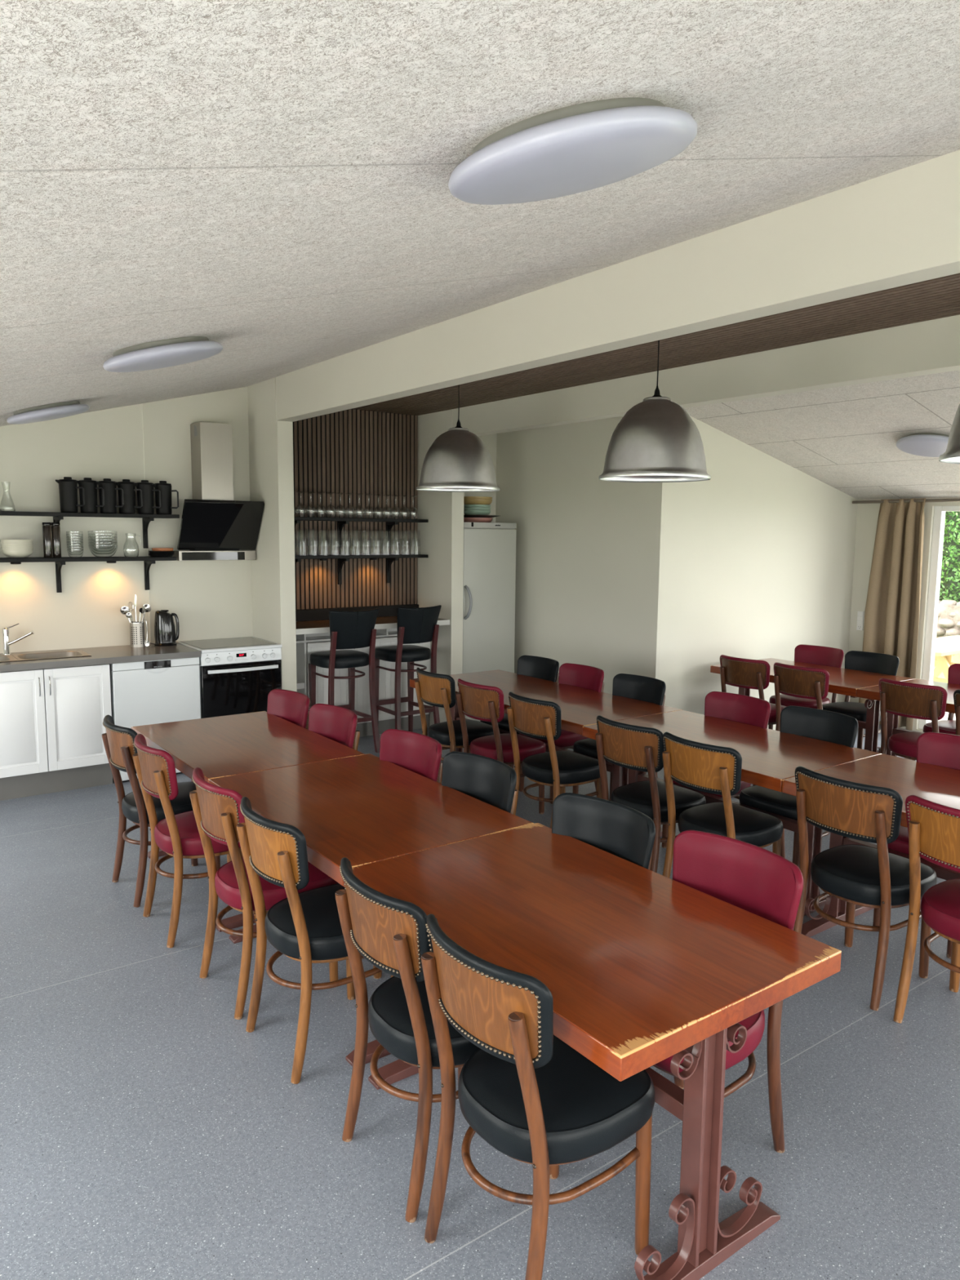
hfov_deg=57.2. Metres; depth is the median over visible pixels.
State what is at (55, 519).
shelf bracket
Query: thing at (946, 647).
picnic table
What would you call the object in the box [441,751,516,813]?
chair backrest
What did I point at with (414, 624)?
bar stool
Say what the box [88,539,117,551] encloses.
glass bowl
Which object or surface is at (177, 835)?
dining chair
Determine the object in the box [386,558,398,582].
shelf bracket
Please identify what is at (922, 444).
ceiling light
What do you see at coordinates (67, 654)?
sink
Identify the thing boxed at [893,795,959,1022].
dining chair
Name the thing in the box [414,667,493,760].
dining chair
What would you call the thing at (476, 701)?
chair backrest
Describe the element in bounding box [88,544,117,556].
glass bowl
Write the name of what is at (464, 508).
bowl
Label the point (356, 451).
wall panel
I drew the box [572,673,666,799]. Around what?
dining chair
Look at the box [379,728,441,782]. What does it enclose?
chair backrest
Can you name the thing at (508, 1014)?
chair backrest
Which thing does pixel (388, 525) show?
shelf bracket
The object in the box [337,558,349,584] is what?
shelf bracket
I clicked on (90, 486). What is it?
jug
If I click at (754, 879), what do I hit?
chair backrest
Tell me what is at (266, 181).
ceiling
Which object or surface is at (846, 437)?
ceiling
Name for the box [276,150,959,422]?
beam
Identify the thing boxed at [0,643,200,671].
countertop
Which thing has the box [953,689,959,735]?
dining chair
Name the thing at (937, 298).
ceiling
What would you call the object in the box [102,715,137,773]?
chair backrest
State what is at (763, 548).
wall
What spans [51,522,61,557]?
canister
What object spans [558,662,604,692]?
cushion
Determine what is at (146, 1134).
floor
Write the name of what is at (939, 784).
dining table
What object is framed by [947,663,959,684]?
cushion
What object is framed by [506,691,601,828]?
dining chair
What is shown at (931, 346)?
ceiling beam
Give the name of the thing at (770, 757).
dining table
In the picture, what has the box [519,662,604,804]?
dining chair
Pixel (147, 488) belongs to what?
jug
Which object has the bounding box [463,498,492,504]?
bowl
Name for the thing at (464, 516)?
plate
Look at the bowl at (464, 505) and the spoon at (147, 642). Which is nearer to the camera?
the spoon at (147, 642)
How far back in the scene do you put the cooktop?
6.96 m
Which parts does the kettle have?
handle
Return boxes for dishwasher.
[96,657,200,782]
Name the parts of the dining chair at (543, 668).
seat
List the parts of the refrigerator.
handle, panel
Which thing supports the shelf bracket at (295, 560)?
attached to the wall panel
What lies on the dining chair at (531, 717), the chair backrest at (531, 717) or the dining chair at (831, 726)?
the chair backrest at (531, 717)
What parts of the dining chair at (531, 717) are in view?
leg, nailhead trim, panel, leg, seat, seat frame, leg, leg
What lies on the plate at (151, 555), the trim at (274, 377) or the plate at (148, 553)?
the plate at (148, 553)
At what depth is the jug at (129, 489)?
6.63 m
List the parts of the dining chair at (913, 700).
leg, seat frame, seat, nailhead trim, panel, leg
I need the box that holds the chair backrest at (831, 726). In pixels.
[780,706,858,747]
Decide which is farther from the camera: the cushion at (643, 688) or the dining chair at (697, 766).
the cushion at (643, 688)
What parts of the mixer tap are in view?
lever, spout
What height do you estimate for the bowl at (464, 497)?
0.050 m
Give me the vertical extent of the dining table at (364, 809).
0.750 m
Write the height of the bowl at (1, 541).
0.052 m
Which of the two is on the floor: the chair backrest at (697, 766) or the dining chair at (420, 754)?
the dining chair at (420, 754)
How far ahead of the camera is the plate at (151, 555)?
6.82 m
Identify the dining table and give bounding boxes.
[131,711,364,932]
[208,753,533,1066]
[343,822,841,1279]
[409,669,682,800]
[582,710,882,915]
[710,657,915,752]
[782,753,959,937]
[856,678,959,756]
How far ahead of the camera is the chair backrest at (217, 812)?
3.33 m
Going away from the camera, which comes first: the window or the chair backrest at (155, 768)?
the chair backrest at (155, 768)
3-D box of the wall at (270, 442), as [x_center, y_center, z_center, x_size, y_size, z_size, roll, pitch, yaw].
[-1.708,-0.748,7.233,0.130,3.400,0.590,-5,9,-36]
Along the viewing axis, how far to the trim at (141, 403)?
6.85 m
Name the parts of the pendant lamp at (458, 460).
lamp shade, cord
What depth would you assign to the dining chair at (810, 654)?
7.55 m
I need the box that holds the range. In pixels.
[176,636,282,718]
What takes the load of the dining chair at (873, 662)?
on the floor
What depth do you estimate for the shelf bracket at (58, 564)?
6.55 m
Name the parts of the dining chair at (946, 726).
seat, leg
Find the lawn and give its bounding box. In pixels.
[933,636,959,679]
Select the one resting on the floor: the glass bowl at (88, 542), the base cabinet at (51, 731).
the base cabinet at (51, 731)
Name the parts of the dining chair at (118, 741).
leg, nailhead trim, panel, leg, seat, leg, leg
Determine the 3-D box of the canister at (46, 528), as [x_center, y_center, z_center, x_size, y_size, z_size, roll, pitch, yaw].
[-3.144,-0.727,6.394,0.059,0.253,0.059,-5,9,-36]
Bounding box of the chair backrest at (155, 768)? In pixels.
[134,733,178,799]
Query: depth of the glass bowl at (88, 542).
6.63 m
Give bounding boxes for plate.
[147,551,174,553]
[147,554,174,556]
[148,550,174,552]
[148,553,174,555]
[151,547,173,551]
[463,515,498,517]
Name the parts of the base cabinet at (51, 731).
door, handle, handle, door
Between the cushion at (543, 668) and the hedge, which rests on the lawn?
the hedge
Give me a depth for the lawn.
14.41 m
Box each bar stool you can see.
[308,608,380,752]
[374,604,441,732]
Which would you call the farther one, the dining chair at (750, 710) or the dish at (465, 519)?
the dish at (465, 519)
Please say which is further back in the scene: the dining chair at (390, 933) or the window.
the window
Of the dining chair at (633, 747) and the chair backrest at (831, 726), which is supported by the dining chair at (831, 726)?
the chair backrest at (831, 726)
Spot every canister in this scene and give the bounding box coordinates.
[41,522,52,557]
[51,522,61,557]
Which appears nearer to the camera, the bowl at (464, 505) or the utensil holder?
the utensil holder
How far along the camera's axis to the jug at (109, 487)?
6.55 m
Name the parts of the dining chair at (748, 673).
leg, panel, nailhead trim, leg, seat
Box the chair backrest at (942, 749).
[916,732,959,770]
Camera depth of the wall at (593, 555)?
7.88 m
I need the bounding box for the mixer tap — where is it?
[1,622,34,654]
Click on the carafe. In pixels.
(2, 482)
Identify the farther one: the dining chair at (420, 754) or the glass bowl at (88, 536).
the glass bowl at (88, 536)
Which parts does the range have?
control panel, oven door, handle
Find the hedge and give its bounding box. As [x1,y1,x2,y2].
[938,511,959,602]
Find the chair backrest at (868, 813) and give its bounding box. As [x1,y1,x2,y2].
[794,766,902,844]
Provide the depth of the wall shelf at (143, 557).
6.48 m
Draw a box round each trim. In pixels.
[141,403,151,643]
[274,377,276,422]
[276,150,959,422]
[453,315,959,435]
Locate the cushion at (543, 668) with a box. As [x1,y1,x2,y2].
[516,655,559,682]
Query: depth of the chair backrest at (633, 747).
4.46 m
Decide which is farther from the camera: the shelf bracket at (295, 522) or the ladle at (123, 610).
the shelf bracket at (295, 522)
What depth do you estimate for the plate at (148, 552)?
6.82 m
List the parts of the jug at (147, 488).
lid, handle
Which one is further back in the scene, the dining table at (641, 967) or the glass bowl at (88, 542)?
the glass bowl at (88, 542)
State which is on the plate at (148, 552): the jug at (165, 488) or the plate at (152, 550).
the plate at (152, 550)
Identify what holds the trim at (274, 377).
attached to the wall at (270, 442)
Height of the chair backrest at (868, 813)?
0.236 m
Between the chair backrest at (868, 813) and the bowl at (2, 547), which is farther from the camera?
the bowl at (2, 547)
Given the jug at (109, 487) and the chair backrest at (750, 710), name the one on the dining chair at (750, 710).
the chair backrest at (750, 710)
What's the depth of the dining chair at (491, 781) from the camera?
3.76 m
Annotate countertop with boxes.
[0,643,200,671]
[295,616,449,635]
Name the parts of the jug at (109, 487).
lid, handle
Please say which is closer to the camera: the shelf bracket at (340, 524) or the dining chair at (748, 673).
the dining chair at (748, 673)
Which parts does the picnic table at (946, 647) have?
leg, leg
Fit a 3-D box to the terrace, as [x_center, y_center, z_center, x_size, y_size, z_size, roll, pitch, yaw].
[-0.071,1.688,2.667,20.800,0.035,28.000,-5,9,-36]
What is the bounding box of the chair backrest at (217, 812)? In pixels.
[192,767,244,847]
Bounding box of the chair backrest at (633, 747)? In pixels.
[596,715,664,772]
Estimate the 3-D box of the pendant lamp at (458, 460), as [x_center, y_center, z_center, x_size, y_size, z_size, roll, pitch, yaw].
[-0.154,-1.466,6.304,0.605,0.775,0.605,5,8,31]
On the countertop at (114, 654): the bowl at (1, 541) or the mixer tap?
the mixer tap
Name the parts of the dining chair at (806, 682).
leg, panel, nailhead trim, leg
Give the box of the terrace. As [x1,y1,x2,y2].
[929,711,955,721]
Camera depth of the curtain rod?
8.24 m
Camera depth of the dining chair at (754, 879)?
2.67 m
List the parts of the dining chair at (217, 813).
leg, nailhead trim, panel, leg, seat frame, seat, leg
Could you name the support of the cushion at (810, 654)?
on the dining chair at (810, 654)
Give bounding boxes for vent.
[194,425,197,435]
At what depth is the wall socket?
8.83 m
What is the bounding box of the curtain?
[858,497,925,730]
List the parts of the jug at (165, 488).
lid, handle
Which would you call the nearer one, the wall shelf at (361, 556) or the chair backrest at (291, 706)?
the chair backrest at (291, 706)
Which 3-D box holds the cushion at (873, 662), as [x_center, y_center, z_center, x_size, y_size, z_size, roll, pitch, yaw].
[3.234,0.226,7.244,0.113,0.236,0.468,-5,9,-36]
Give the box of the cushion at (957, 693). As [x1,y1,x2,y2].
[953,689,959,716]
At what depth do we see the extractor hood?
6.98 m
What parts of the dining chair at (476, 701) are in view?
leg, nailhead trim, panel, leg, seat, seat frame, leg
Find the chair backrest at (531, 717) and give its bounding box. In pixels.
[508,691,561,740]
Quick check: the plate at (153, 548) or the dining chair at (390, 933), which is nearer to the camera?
the dining chair at (390, 933)
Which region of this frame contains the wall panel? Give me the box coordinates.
[293,408,418,621]
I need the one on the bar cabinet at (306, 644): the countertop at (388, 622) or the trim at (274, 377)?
the countertop at (388, 622)
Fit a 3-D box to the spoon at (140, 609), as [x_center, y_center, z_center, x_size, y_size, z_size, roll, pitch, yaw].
[-2.639,-0.111,6.856,0.061,0.279,0.020,-5,9,-36]
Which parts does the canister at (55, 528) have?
lid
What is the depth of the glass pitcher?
6.71 m
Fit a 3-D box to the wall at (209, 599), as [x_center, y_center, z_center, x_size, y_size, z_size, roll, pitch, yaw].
[-2.467,-0.744,7.136,6.690,3.400,0.150,-5,9,-36]
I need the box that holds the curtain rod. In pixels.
[852,498,959,503]
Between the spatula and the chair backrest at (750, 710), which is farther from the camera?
the spatula
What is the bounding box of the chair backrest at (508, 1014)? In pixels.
[426,914,553,1068]
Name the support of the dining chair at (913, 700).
on the floor
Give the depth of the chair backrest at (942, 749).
4.31 m
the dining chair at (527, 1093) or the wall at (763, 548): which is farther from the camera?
the wall at (763, 548)
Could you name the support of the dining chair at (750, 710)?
on the floor
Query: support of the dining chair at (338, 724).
on the floor
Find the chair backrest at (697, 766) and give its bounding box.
[662,732,742,795]
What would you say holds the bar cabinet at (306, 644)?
on the floor
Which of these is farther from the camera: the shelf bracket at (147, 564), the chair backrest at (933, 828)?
the shelf bracket at (147, 564)
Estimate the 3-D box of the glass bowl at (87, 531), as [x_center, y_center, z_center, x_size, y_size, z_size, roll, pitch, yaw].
[-2.838,-0.775,6.620,0.206,0.090,0.206,-5,9,-36]
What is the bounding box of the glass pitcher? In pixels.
[123,533,139,556]
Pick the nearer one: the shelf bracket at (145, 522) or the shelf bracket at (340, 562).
the shelf bracket at (145, 522)
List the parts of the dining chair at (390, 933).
leg, nailhead trim, panel, leg, seat, seat frame, leg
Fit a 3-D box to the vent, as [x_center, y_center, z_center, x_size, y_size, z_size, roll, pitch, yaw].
[-2.236,-1.649,6.922,0.001,0.085,0.075,-5,9,-36]
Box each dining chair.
[102,715,220,907]
[133,733,256,947]
[189,767,338,1019]
[236,796,393,1084]
[240,688,310,857]
[308,703,359,751]
[335,857,479,1222]
[360,728,442,959]
[373,751,517,978]
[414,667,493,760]
[421,914,654,1279]
[456,678,546,813]
[480,655,559,768]
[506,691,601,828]
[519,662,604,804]
[551,792,655,869]
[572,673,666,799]
[595,715,706,872]
[652,830,803,1193]
[661,691,770,848]
[662,732,782,878]
[720,654,786,724]
[738,706,858,867]
[768,644,844,729]
[773,662,829,731]
[793,766,937,1010]
[822,650,899,749]
[872,732,959,959]
[878,677,947,760]
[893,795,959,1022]
[923,663,959,734]
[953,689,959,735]
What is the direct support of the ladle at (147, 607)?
in the utensil holder
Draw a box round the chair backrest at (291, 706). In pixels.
[266,688,310,728]
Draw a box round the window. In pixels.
[918,505,959,728]
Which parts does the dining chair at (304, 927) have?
leg, nailhead trim, panel, leg, seat, seat frame, leg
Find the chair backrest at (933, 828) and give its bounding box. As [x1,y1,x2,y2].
[905,795,959,872]
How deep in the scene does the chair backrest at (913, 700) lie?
5.79 m
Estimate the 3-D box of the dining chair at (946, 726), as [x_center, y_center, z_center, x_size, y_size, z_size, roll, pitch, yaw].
[3.568,0.660,6.480,0.534,0.904,0.469,-5,9,-36]
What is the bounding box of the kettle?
[149,609,179,646]
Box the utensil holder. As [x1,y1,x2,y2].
[128,621,145,647]
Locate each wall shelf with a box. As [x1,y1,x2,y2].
[0,511,179,518]
[0,555,176,562]
[293,516,428,522]
[294,554,427,559]
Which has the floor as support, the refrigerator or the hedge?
the refrigerator
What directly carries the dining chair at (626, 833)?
on the floor
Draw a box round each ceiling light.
[6,400,89,424]
[102,336,222,372]
[448,97,697,204]
[896,432,949,457]
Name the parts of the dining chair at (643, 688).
leg, seat, leg, leg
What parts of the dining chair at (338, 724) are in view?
leg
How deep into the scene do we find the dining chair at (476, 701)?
5.65 m
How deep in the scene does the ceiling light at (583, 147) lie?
1.54 m
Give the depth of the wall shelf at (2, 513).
6.45 m
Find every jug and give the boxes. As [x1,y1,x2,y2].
[55,476,84,512]
[76,477,104,512]
[96,478,124,513]
[115,479,142,513]
[134,480,160,514]
[153,480,178,514]
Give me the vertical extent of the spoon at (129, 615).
0.249 m
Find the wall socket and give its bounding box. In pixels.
[856,611,864,630]
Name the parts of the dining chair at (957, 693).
leg, panel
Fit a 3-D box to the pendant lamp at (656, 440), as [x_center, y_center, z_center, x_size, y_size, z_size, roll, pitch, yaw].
[0.962,-1.268,4.792,0.605,0.775,0.605,-1,7,-14]
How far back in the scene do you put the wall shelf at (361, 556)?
7.83 m
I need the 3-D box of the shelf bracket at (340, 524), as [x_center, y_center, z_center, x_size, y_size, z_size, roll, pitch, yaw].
[-1.214,-0.934,7.803,0.032,0.235,0.170,-5,9,-36]
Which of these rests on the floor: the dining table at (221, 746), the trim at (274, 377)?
the dining table at (221, 746)
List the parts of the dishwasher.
control panel, door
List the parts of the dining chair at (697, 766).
leg, nailhead trim, panel, leg, seat, seat frame, leg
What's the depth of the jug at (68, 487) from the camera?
6.39 m
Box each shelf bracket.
[53,516,63,522]
[55,561,65,592]
[142,517,154,548]
[143,560,155,590]
[293,520,300,525]
[294,559,301,565]
[337,521,349,547]
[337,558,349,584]
[386,522,398,547]
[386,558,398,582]
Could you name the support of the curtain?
hanging from the curtain rod
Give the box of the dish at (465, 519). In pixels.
[463,517,492,522]
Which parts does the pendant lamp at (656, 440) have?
lamp shade, cord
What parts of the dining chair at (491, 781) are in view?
leg, leg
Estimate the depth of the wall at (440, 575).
8.08 m
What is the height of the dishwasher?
0.898 m
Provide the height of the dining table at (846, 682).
0.750 m
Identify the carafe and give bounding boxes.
[0,481,15,511]
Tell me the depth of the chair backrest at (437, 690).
6.00 m
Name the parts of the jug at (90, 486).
lid, handle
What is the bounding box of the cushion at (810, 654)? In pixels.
[794,644,844,667]
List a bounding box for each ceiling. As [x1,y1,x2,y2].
[0,0,959,426]
[351,272,959,415]
[683,369,959,499]
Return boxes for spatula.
[133,594,137,622]
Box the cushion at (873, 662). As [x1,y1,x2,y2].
[844,650,899,675]
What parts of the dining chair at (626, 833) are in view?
leg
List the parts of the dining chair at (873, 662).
leg, seat, leg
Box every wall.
[0,386,496,682]
[247,377,297,692]
[417,408,463,726]
[495,416,675,706]
[666,415,857,730]
[848,497,959,732]
[936,600,959,637]
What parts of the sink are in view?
bowl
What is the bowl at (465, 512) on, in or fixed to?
on the plate at (464, 516)
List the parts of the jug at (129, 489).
lid, handle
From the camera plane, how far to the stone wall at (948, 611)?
17.21 m
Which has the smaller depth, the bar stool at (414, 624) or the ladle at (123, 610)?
the ladle at (123, 610)
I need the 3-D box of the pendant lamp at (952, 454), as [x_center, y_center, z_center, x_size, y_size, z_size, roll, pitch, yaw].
[2.078,-1.070,3.279,0.605,0.775,0.605,5,8,31]
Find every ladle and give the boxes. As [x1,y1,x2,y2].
[120,606,130,622]
[142,604,151,622]
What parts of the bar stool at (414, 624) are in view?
leg, leg, seat, footrest frame, leg, backrest, leg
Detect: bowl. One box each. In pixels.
[0,539,32,542]
[0,541,32,543]
[0,543,33,546]
[0,546,33,548]
[0,547,33,551]
[0,550,33,557]
[87,530,117,542]
[88,533,117,546]
[88,536,117,548]
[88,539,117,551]
[88,542,117,554]
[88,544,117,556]
[463,496,492,499]
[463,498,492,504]
[463,504,490,507]
[463,507,490,511]
[463,510,490,515]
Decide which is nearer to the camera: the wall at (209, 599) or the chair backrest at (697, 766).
the chair backrest at (697, 766)
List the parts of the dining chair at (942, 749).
leg, seat, leg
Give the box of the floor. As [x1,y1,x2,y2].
[0,724,959,1279]
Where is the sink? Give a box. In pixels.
[0,649,91,679]
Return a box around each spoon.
[125,612,132,622]
[138,608,144,622]
[143,618,149,646]
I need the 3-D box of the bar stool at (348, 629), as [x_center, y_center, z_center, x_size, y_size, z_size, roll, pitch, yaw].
[-1.142,0.336,7.398,0.470,1.221,0.537,-4,9,-35]
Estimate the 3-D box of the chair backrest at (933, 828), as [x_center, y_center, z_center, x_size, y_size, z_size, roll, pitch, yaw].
[1.735,0.715,3.148,0.113,0.236,0.468,-5,9,-37]
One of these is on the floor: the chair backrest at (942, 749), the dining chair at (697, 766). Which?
the dining chair at (697, 766)
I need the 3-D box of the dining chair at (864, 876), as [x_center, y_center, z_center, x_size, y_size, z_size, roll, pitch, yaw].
[1.617,0.983,3.701,0.534,0.904,0.469,-5,9,-36]
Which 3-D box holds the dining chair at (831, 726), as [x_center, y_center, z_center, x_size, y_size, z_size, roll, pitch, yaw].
[1.700,0.853,4.758,0.534,0.904,0.469,-5,9,-36]
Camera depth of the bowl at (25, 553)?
6.23 m
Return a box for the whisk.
[127,601,133,622]
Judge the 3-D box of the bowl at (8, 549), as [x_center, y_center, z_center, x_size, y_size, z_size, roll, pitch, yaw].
[-3.310,-0.631,6.297,0.206,0.052,0.206,-5,9,-36]
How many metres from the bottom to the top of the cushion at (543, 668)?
0.236 m
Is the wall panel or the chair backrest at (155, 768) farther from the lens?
the wall panel
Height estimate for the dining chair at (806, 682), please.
0.904 m
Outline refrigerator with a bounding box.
[462,522,516,721]
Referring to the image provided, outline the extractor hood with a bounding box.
[173,422,264,560]
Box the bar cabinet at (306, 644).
[296,628,430,737]
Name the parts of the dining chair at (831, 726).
seat, leg, leg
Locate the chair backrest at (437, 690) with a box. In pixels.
[416,667,455,707]
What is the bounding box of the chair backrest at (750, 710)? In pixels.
[704,691,770,728]
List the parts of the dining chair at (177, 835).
leg, nailhead trim, panel, leg, seat, seat frame, leg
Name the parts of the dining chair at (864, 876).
leg, nailhead trim, panel, leg, seat frame, seat, leg, leg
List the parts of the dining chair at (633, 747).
leg, nailhead trim, panel, leg, seat, seat frame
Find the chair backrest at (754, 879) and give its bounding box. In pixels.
[672,830,803,929]
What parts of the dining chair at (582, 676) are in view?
leg, leg, seat, leg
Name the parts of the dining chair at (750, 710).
leg, seat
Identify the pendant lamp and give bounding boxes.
[416,384,500,492]
[598,340,711,482]
[938,404,959,463]
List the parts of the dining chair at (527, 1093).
leg, nailhead trim, panel, leg, seat frame, leg, seat, leg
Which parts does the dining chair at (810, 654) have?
leg, seat, leg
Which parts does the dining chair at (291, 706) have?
leg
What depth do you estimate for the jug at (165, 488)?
6.79 m
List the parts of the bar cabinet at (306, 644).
door, door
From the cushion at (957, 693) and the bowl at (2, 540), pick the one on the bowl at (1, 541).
the bowl at (2, 540)
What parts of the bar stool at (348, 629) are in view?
leg, leg, seat, leg, backrest, footrest frame, leg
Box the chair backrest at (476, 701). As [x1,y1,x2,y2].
[457,678,504,722]
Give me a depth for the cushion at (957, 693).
5.57 m
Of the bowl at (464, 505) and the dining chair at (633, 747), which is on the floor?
the dining chair at (633, 747)
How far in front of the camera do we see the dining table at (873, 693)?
6.54 m
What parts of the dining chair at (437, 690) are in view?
leg, nailhead trim, panel, leg, seat frame, seat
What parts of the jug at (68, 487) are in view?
lid, handle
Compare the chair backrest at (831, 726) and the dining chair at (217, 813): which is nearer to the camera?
the dining chair at (217, 813)
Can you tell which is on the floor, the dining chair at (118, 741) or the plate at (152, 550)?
the dining chair at (118, 741)
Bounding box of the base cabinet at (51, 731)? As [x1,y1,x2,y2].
[0,664,112,800]
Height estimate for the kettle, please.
0.280 m
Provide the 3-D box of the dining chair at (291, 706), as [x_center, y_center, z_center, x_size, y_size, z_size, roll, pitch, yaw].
[-1.274,0.778,5.117,0.534,0.904,0.469,-5,9,-40]
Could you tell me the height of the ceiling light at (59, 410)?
0.159 m
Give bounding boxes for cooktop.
[176,636,282,653]
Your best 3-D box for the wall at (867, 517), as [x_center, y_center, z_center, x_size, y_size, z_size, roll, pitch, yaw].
[6.170,-0.082,5.759,0.150,2.600,7.950,-5,9,-36]
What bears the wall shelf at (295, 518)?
attached to the wall panel
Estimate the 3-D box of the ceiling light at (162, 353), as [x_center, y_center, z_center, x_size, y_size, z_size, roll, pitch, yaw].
[-1.284,-1.159,3.574,0.466,0.159,0.467,2,7,8]
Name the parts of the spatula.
blade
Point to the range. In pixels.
(237, 675)
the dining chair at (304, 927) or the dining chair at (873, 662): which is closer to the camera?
the dining chair at (304, 927)
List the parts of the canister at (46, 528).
lid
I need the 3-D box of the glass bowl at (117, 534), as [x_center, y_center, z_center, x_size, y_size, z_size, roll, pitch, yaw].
[-2.838,-0.755,6.623,0.206,0.090,0.206,-5,9,-36]
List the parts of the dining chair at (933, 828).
leg, nailhead trim, panel, seat, seat frame, leg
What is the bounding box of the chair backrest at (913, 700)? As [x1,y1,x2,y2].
[878,677,947,720]
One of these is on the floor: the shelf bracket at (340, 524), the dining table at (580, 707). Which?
the dining table at (580, 707)
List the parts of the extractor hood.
glass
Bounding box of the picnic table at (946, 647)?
[933,635,959,683]
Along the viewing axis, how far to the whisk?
6.79 m
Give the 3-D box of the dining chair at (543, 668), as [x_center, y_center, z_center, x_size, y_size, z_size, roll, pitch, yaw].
[0.295,0.601,6.688,0.534,0.904,0.469,-5,9,-37]
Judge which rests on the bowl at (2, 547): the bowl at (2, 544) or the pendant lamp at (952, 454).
the bowl at (2, 544)
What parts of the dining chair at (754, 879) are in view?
seat frame, leg, seat, leg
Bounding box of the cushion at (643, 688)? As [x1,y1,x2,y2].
[612,673,666,705]
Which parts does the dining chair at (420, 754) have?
leg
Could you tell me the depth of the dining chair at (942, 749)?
4.29 m

